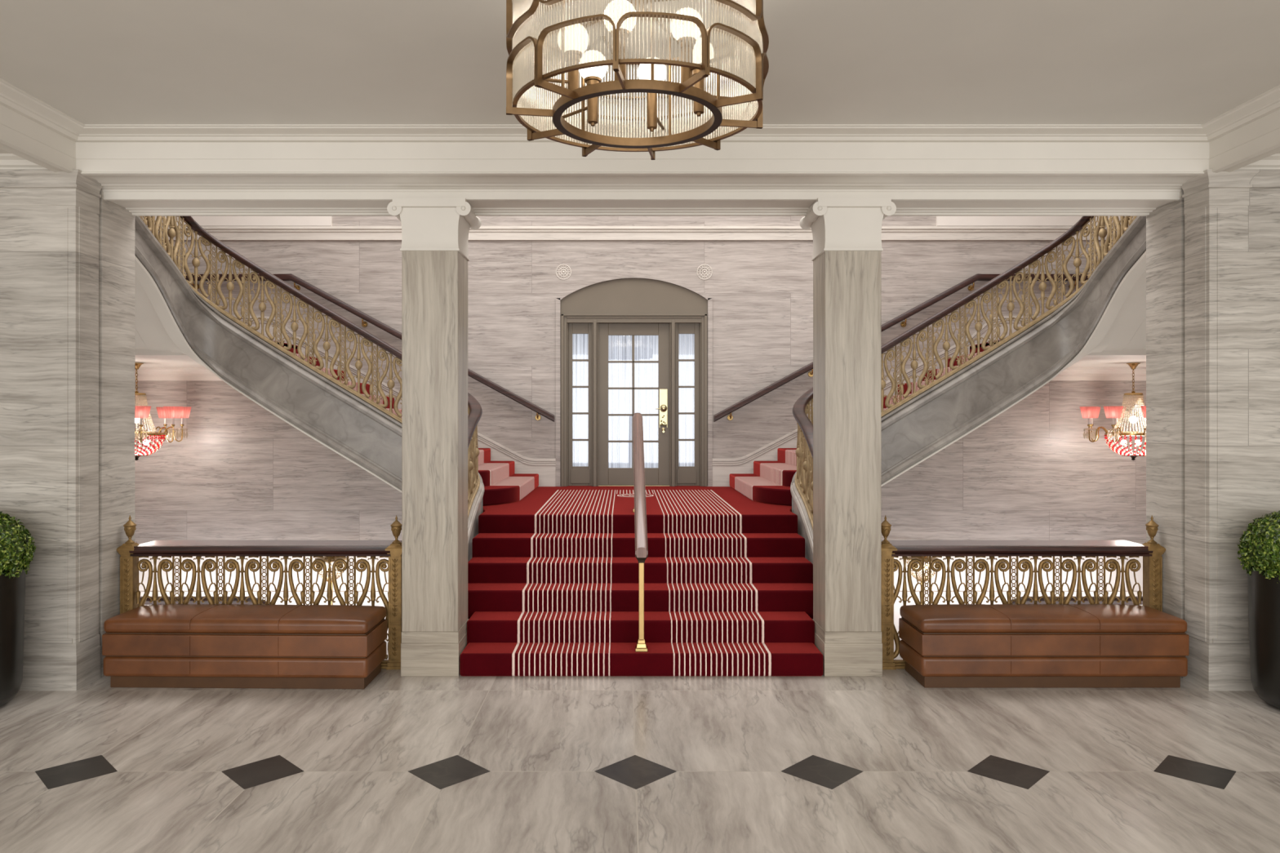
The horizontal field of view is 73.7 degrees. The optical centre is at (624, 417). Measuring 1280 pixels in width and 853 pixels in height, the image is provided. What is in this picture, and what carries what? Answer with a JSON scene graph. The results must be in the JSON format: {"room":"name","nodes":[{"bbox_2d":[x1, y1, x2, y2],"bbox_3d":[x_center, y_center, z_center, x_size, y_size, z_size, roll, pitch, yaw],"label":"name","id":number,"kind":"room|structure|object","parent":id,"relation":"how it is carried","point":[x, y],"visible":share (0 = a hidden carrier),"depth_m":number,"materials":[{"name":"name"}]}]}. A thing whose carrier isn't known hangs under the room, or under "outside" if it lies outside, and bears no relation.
{"room":"historic interior","nodes":[
{"label":"historic interior","id":0,"kind":"room"},
{"bbox_2d":[0,564,26,706],"bbox_3d":[-3.938,1.329,5.100,0.594,0.822,0.594,0,0,0],"label":"pot","id":1,"kind":"object","parent":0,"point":[12,584],"depth_m":5.09,"materials":[{"name":"black ceramic"}]},
{"bbox_2d":[0,148,47,168],"bbox_3d":[-5.508,-1.657,0.625,3.750,0.205,9.650,0,0,0],"label":"crown molding","id":2,"kind":"structure","parent":0,"point":[8,160],"depth_m":5.40,"materials":[{"name":"white paint"}]},
{"bbox_2d":[0,188,134,690],"bbox_3d":[-5.437,-0.040,5.774,3.892,3.560,0.672,0,0,0],"label":"wall","id":3,"kind":"structure","parent":0,"point":[67,273],"depth_m":5.45,"materials":[{"name":"stone"}]},
{"bbox_2d":[0,104,75,173],"bbox_3d":[-3.583,-1.807,0.625,0.180,0.506,9.650,0,0,0],"label":"trim","id":4,"kind":"structure","parent":3,"relation":"attached to","point":[20,135],"depth_m":5.09,"materials":[{"name":"white paint"}]},
{"bbox_2d":[0,168,102,214],"bbox_3d":[-5.422,-1.465,5.549,3.922,0.222,0.282,0,0,0],"label":"trim","id":5,"kind":"structure","parent":3,"relation":"attached to","point":[18,187],"depth_m":5.45,"materials":[{"name":"stone"}]},
{"bbox_2d":[0,78,1279,142],"bbox_3d":[0.117,-1.792,0.625,7.240,0.065,9.650,0,0,0],"label":"trim","id":6,"kind":"structure","parent":3,"relation":"attached to","point":[11,97],"depth_m":5.34,"materials":[{"name":"white paint"}]},
{"bbox_2d":[75,142,1208,216],"bbox_3d":[0.117,-1.752,5.774,7.240,0.615,0.672,0,0,0],"label":"ceiling beam","id":7,"kind":"structure","parent":3,"relation":"attached to","point":[145,179],"depth_m":5.53,"materials":[{"name":"white paint"}]},
{"bbox_2d":[0,669,1279,852],"bbox_3d":[0.117,1.800,0.955,15.000,0.121,10.310,0,0,0],"label":"floor","id":8,"kind":"structure","parent":0,"point":[890,762],"depth_m":4.24,"materials":[{"name":"stone"}]},
{"bbox_2d":[0,511,35,706],"bbox_3d":[-3.939,1.137,5.092,0.705,1.207,0.705,0,0,0],"label":"boxwood","id":9,"kind":"object","parent":8,"relation":"on","point":[15,541],"visible":1,"depth_m":5.09,"materials":[{"name":"plant"}]},
{"bbox_2d":[102,604,386,688],"bbox_3d":[-2.490,1.507,5.676,1.710,0.466,0.502,0,0,0],"label":"leather bench","id":10,"kind":"object","parent":8,"relation":"on","point":[179,646],"visible":1,"depth_m":5.46,"materials":[{"name":"brown leather"}]},
{"bbox_2d":[102,618,386,657],"bbox_3d":[-2.490,1.456,5.676,1.710,0.136,0.502,0,0,0],"label":"cushion","id":11,"kind":"object","parent":10,"relation":"on","point":[115,643],"depth_m":5.45,"materials":[{"name":"brown leather"}]},
{"bbox_2d":[103,604,386,634],"bbox_3d":[-2.490,1.328,5.676,1.710,0.108,0.501,0,0,0],"label":"seat cushion","id":12,"kind":"object","parent":10,"relation":"on","point":[179,619],"depth_m":5.47,"materials":[{"name":"brown leather"}]},
{"bbox_2d":[103,640,386,678],"bbox_3d":[-2.490,1.597,5.676,1.710,0.130,0.501,0,0,0],"label":"cushion","id":13,"kind":"object","parent":10,"relation":"on","point":[116,665],"depth_m":5.45,"materials":[{"name":"brown leather"}]},
{"bbox_2d":[116,515,402,669],"bbox_3d":[-2.517,1.209,6.054,1.982,1.062,0.332,0,0,0],"label":"guard railing","id":14,"kind":"object","parent":8,"relation":"on","point":[130,552],"visible":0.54,"depth_m":5.94,"materials":[{"name":"metal"}]},
{"bbox_2d":[134,216,538,561],"bbox_3d":[-3.743,-0.164,8.124,5.460,4.008,4.008,0,0,0],"label":"staircase","id":15,"kind":"structure","parent":8,"relation":"on","point":[175,326],"depth_m":8.03,"materials":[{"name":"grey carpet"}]},
{"bbox_2d":[134,362,191,460],"bbox_3d":[-5.303,-0.066,9.280,1.007,1.059,1.007,0,0,33],"label":"crystal chandelier","id":16,"kind":"object","parent":15,"relation":"hanging from","point":[141,411],"visible":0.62,"depth_m":9.23,"materials":[{"name":"clear glass"}]},
{"bbox_2d":[139,216,482,518],"bbox_3d":[-2.696,-0.781,7.123,2.887,4.126,2.026,0,0,0],"label":"balustrade","id":17,"kind":"object","parent":15,"relation":"on","point":[474,408],"visible":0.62,"depth_m":8.06,"materials":[{"name":"metal"}]},
{"bbox_2d":[386,197,481,676],"bbox_3d":[-1.307,0.134,5.919,0.560,3.212,0.448,0,0,0],"label":"column","id":18,"kind":"structure","parent":8,"relation":"on","point":[435,231],"depth_m":5.74,"materials":[{"name":"stone"}]},
{"bbox_2d":[460,485,822,675],"bbox_3d":[0.117,1.277,7.994,4.050,0.926,4.532,0,0,0],"label":"staircase","id":19,"kind":"structure","parent":8,"relation":"on","point":[553,571],"depth_m":6.40,"materials":[{"name":"red carpet"}]},
{"bbox_2d":[632,412,648,652],"bbox_3d":[0.117,0.769,6.628,0.086,1.631,1.745,0,0,0],"label":"stair handrail","id":20,"kind":"object","parent":19,"relation":"on","point":[639,509],"visible":1,"depth_m":6.09,"materials":[{"name":"brown wood"}]},
{"bbox_2d":[799,197,896,676],"bbox_3d":[1.541,0.134,5.919,0.560,3.212,0.448,0,0,0],"label":"column","id":21,"kind":"structure","parent":8,"relation":"on","point":[846,259],"depth_m":5.74,"materials":[{"name":"stone"}]},
{"bbox_2d":[729,216,1146,564],"bbox_3d":[3.977,-0.164,8.124,5.460,4.008,4.008,0,0,0],"label":"staircase","id":22,"kind":"structure","parent":8,"relation":"on","point":[1104,324],"depth_m":8.02,"materials":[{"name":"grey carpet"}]},
{"bbox_2d":[792,216,1137,529],"bbox_3d":[2.929,-0.781,7.123,2.887,4.126,2.026,0,0,0],"label":"balustrade","id":23,"kind":"object","parent":22,"relation":"on","point":[804,451],"visible":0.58,"depth_m":8.06,"materials":[{"name":"metal"}]},
{"bbox_2d":[1080,362,1146,460],"bbox_3d":[5.537,-0.066,9.280,1.007,1.059,1.007,0,0,33],"label":"crystal chandelier","id":24,"kind":"object","parent":22,"relation":"hanging from","point":[1090,412],"visible":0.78,"depth_m":9.23,"materials":[{"name":"clear glass"}]},
{"bbox_2d":[880,515,1165,669],"bbox_3d":[2.751,1.209,6.054,1.982,1.062,0.332,0,0,0],"label":"guard railing","id":25,"kind":"object","parent":8,"relation":"on","point":[1151,552],"visible":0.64,"depth_m":5.94,"materials":[{"name":"metal"}]},
{"bbox_2d":[898,604,1189,688],"bbox_3d":[2.759,1.507,5.686,1.710,0.466,0.469,0,0,0],"label":"leather bench","id":26,"kind":"object","parent":8,"relation":"on","point":[944,646],"visible":1,"depth_m":5.46,"materials":[{"name":"brown leather"}]},
{"bbox_2d":[899,604,1186,632],"bbox_3d":[2.759,1.328,5.688,1.710,0.108,0.465,0,0,0],"label":"seat cushion","id":27,"kind":"object","parent":26,"relation":"on","point":[944,618],"depth_m":5.49,"materials":[{"name":"brown leather"}]},
{"bbox_2d":[899,640,1187,676],"bbox_3d":[2.759,1.597,5.688,1.710,0.130,0.465,0,0,0],"label":"cushion","id":28,"kind":"object","parent":26,"relation":"on","point":[925,664],"depth_m":5.45,"materials":[{"name":"brown leather"}]},
{"bbox_2d":[898,617,1189,656],"bbox_3d":[2.759,1.456,5.688,1.710,0.136,0.465,0,0,0],"label":"cushion","id":29,"kind":"object","parent":26,"relation":"on","point":[921,642],"depth_m":5.45,"materials":[{"name":"brown leather"}]},
{"bbox_2d":[1237,511,1279,708],"bbox_3d":[4.092,1.138,5.095,0.704,1.203,0.704,0,0,0],"label":"boxwood","id":30,"kind":"object","parent":8,"relation":"on","point":[1261,563],"visible":1,"depth_m":5.08,"materials":[{"name":"plant"}]},
{"bbox_2d":[1247,565,1279,708],"bbox_3d":[4.092,1.329,5.100,0.594,0.822,0.594,0,0,0],"label":"pot","id":31,"kind":"object","parent":8,"relation":"on","point":[1264,584],"depth_m":5.07,"materials":[{"name":"black ceramic"}]},
{"bbox_2d":[0,0,1279,124],"bbox_3d":[0.117,-1.870,0.650,7.440,0.100,9.700,0,0,0],"label":"ceiling","id":32,"kind":"structure","parent":0,"point":[91,61],"depth_m":4.31,"materials":[{"name":"paint"}]},
{"bbox_2d":[506,0,768,159],"bbox_3d":[0.052,-1.500,3.400,1.032,0.640,1.033,0,0,-36],"label":"drum chandelier","id":33,"kind":"object","parent":32,"relation":"hanging from","point":[723,44],"visible":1,"depth_m":3.13,"materials":[{"name":"clear glass"}]},
{"bbox_2d":[134,216,1146,543],"bbox_3d":[0.117,-1.580,10.265,14.400,6.160,0.250,0,0,0],"label":"wall","id":34,"kind":"structure","parent":0,"point":[241,472],"depth_m":10.14,"materials":[{"name":"stone"}]},
{"bbox_2d":[134,367,222,380],"bbox_3d":[-5.183,-0.518,10.090,2.600,0.156,0.100,0,0,0],"label":"trim","id":35,"kind":"structure","parent":34,"relation":"attached to","point":[144,373],"depth_m":10.11,"materials":[{"name":"white paint"}]},
{"bbox_2d":[142,216,332,226],"bbox_3d":[-4.978,-3.468,10.125,3.010,2.384,0.030,0,0,0],"label":"trim","id":36,"kind":"structure","parent":34,"relation":"attached to","point":[201,220],"depth_m":10.11,"materials":[{"name":"white paint"}]},
{"bbox_2d":[185,273,554,422],"bbox_3d":[-3.603,-0.824,10.075,5.560,1.749,0.130,0,0,0],"label":"wall handrail","id":37,"kind":"object","parent":34,"relation":"attached to","point":[288,277],"visible":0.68,"depth_m":10.01,"materials":[{"name":"brown wood"}]},
{"bbox_2d":[234,315,555,486],"bbox_3d":[-3.648,-0.064,10.126,5.670,2.292,0.028,0,0,0],"label":"trim","id":38,"kind":"structure","parent":34,"relation":"attached to","point":[545,468],"depth_m":10.13,"materials":[{"name":"stone"}]},
{"bbox_2d":[560,278,707,486],"bbox_3d":[0.117,-0.421,10.185,1.750,2.473,0.150,0,0,0],"label":"door","id":39,"kind":"structure","parent":34,"relation":"in","point":[633,307],"depth_m":10.15,"materials":[{"name":"beige paint"}]},
{"bbox_2d":[568,323,591,485],"bbox_3d":[-0.528,-0.172,10.219,0.280,1.975,0.053,0,0,0],"label":"window","id":40,"kind":"structure","parent":39,"relation":"attached to","point":[577,475],"depth_m":10.20,"materials":[{"name":"beige paint"}]},
{"bbox_2d":[572,333,588,466],"bbox_3d":[-0.524,-0.215,10.274,0.252,1.670,0.041,0,0,0],"label":"sheer curtain","id":41,"kind":"object","parent":40,"relation":"hanging from","point":[580,341],"visible":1,"depth_m":10.27,"materials":[{"name":"white fabric"}]},
{"bbox_2d":[608,335,657,467],"bbox_3d":[0.110,-0.200,10.275,0.660,1.680,0.042,0,0,0],"label":"door glass","id":42,"kind":"object","parent":39,"relation":"hanging from","point":[620,347],"visible":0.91,"depth_m":10.28,"materials":[{"name":"clear glass"}]},
{"bbox_2d":[676,323,699,485],"bbox_3d":[0.762,-0.172,10.219,0.280,1.975,0.053,0,0,0],"label":"window","id":43,"kind":"structure","parent":39,"relation":"attached to","point":[686,475],"depth_m":10.20,"materials":[{"name":"beige paint"}]},
{"bbox_2d":[678,333,694,466],"bbox_3d":[0.749,-0.215,10.273,0.253,1.670,0.033,0,0,0],"label":"sheer curtain","id":44,"kind":"object","parent":43,"relation":"hanging from","point":[686,341],"visible":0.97,"depth_m":10.27,"materials":[{"name":"white fabric"}]},
{"bbox_2d":[555,274,712,486],"bbox_3d":[0.117,-0.445,10.141,1.860,2.520,0.038,0,0,0],"label":"trim","id":45,"kind":"structure","parent":34,"relation":"attached to","point":[695,290],"depth_m":10.12,"materials":[{"name":"stone"}]},
{"bbox_2d":[146,226,1128,240],"bbox_3d":[0.117,-2.190,10.120,13.200,0.170,0.040,0,0,0],"label":"trim","id":46,"kind":"structure","parent":34,"relation":"attached to","point":[220,233],"depth_m":10.12,"materials":[{"name":"paint"}]},
{"bbox_2d":[712,315,1039,486],"bbox_3d":[3.882,-0.064,10.126,5.670,2.292,0.028,0,0,0],"label":"trim","id":47,"kind":"structure","parent":34,"relation":"attached to","point":[722,468],"depth_m":10.13,"materials":[{"name":"stone"}]},
{"bbox_2d":[713,273,1088,422],"bbox_3d":[3.837,-0.824,10.075,5.560,1.749,0.130,0,0,0],"label":"wall handrail","id":48,"kind":"object","parent":34,"relation":"attached to","point":[978,277],"visible":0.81,"depth_m":10.01,"materials":[{"name":"brown wood"}]},
{"bbox_2d":[936,216,1133,226],"bbox_3d":[5.212,-3.468,10.125,3.010,2.384,0.030,0,0,0],"label":"trim","id":49,"kind":"structure","parent":34,"relation":"attached to","point":[940,220],"depth_m":10.11,"materials":[{"name":"white paint"}]},
{"bbox_2d":[1051,367,1146,380],"bbox_3d":[5.417,-0.518,10.090,2.600,0.156,0.100,0,0,0],"label":"trim","id":50,"kind":"structure","parent":34,"relation":"attached to","point":[1069,373],"depth_m":10.11,"materials":[{"name":"white paint"}]},
{"bbox_2d":[138,543,1142,659],"bbox_3d":[0.117,3.220,10.250,14.400,3.440,0.320,0,0,0],"label":"wall","id":51,"kind":"structure","parent":0,"point":[1139,575],"depth_m":10.16,"materials":[{"name":"white paint"}]},
{"bbox_2d":[1146,188,1279,690],"bbox_3d":[5.671,-0.040,5.774,3.892,3.560,0.672,0,0,0],"label":"wall","id":52,"kind":"structure","parent":0,"point":[1213,272],"depth_m":5.45,"materials":[{"name":"stone"}]},
{"bbox_2d":[1181,168,1279,214],"bbox_3d":[5.656,-1.465,5.549,3.922,0.222,0.282,0,0,0],"label":"trim","id":53,"kind":"structure","parent":52,"relation":"attached to","point":[1238,187],"depth_m":5.45,"materials":[{"name":"stone"}]},
{"bbox_2d":[1208,109,1279,173],"bbox_3d":[3.817,-1.807,0.625,0.180,0.506,9.650,0,0,0],"label":"trim","id":54,"kind":"structure","parent":52,"relation":"attached to","point":[1256,140],"depth_m":5.13,"materials":[{"name":"white paint"}]},
{"bbox_2d":[1239,151,1279,168],"bbox_3d":[5.742,-1.657,0.625,3.750,0.205,9.650,0,0,0],"label":"ceiling","id":55,"kind":"structure","parent":0,"point":[1273,162],"depth_m":5.40,"materials":[{"name":"white paint"}]},
{"bbox_3d":[-4.883,2.470,8.900,3.200,0.140,2.480,0,0,0],"label":"floor","id":56,"kind":"structure","parent":0,"visible":0},
{"bbox_2d":[139,596,269,604],"bbox_3d":[-4.233,2.352,7.720,4.300,1.457,0.110,0,0,0],"label":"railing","id":57,"kind":"object","parent":56,"relation":"on","point":[234,602],"visible":0.02,"depth_m":7.68,"materials":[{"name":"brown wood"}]},
{"bbox_2d":[315,556,346,604],"bbox_3d":[-3.283,1.959,9.550,0.350,0.878,0.348,0,0,0],"label":"lamp","id":58,"kind":"object","parent":56,"relation":"on","point":[323,557],"visible":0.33,"depth_m":9.50,"materials":[{"name":"gold metal"}]},
{"bbox_3d":[5.117,2.470,8.900,3.200,0.140,2.480,0,0,0],"label":"floor","id":59,"kind":"structure","parent":0,"visible":0},
{"bbox_2d":[906,556,938,604],"bbox_3d":[3.337,1.959,9.550,0.350,0.878,0.348,0,0,0],"label":"lamp","id":60,"kind":"object","parent":59,"relation":"on","point":[919,579],"visible":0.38,"depth_m":9.50,"materials":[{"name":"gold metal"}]},
{"bbox_2d":[1011,596,1142,604],"bbox_3d":[4.467,2.352,7.720,4.300,1.457,0.110,0,0,0],"label":"railing","id":61,"kind":"object","parent":59,"relation":"on","point":[1071,602],"visible":0.02,"depth_m":7.68,"materials":[{"name":"brown metal"}]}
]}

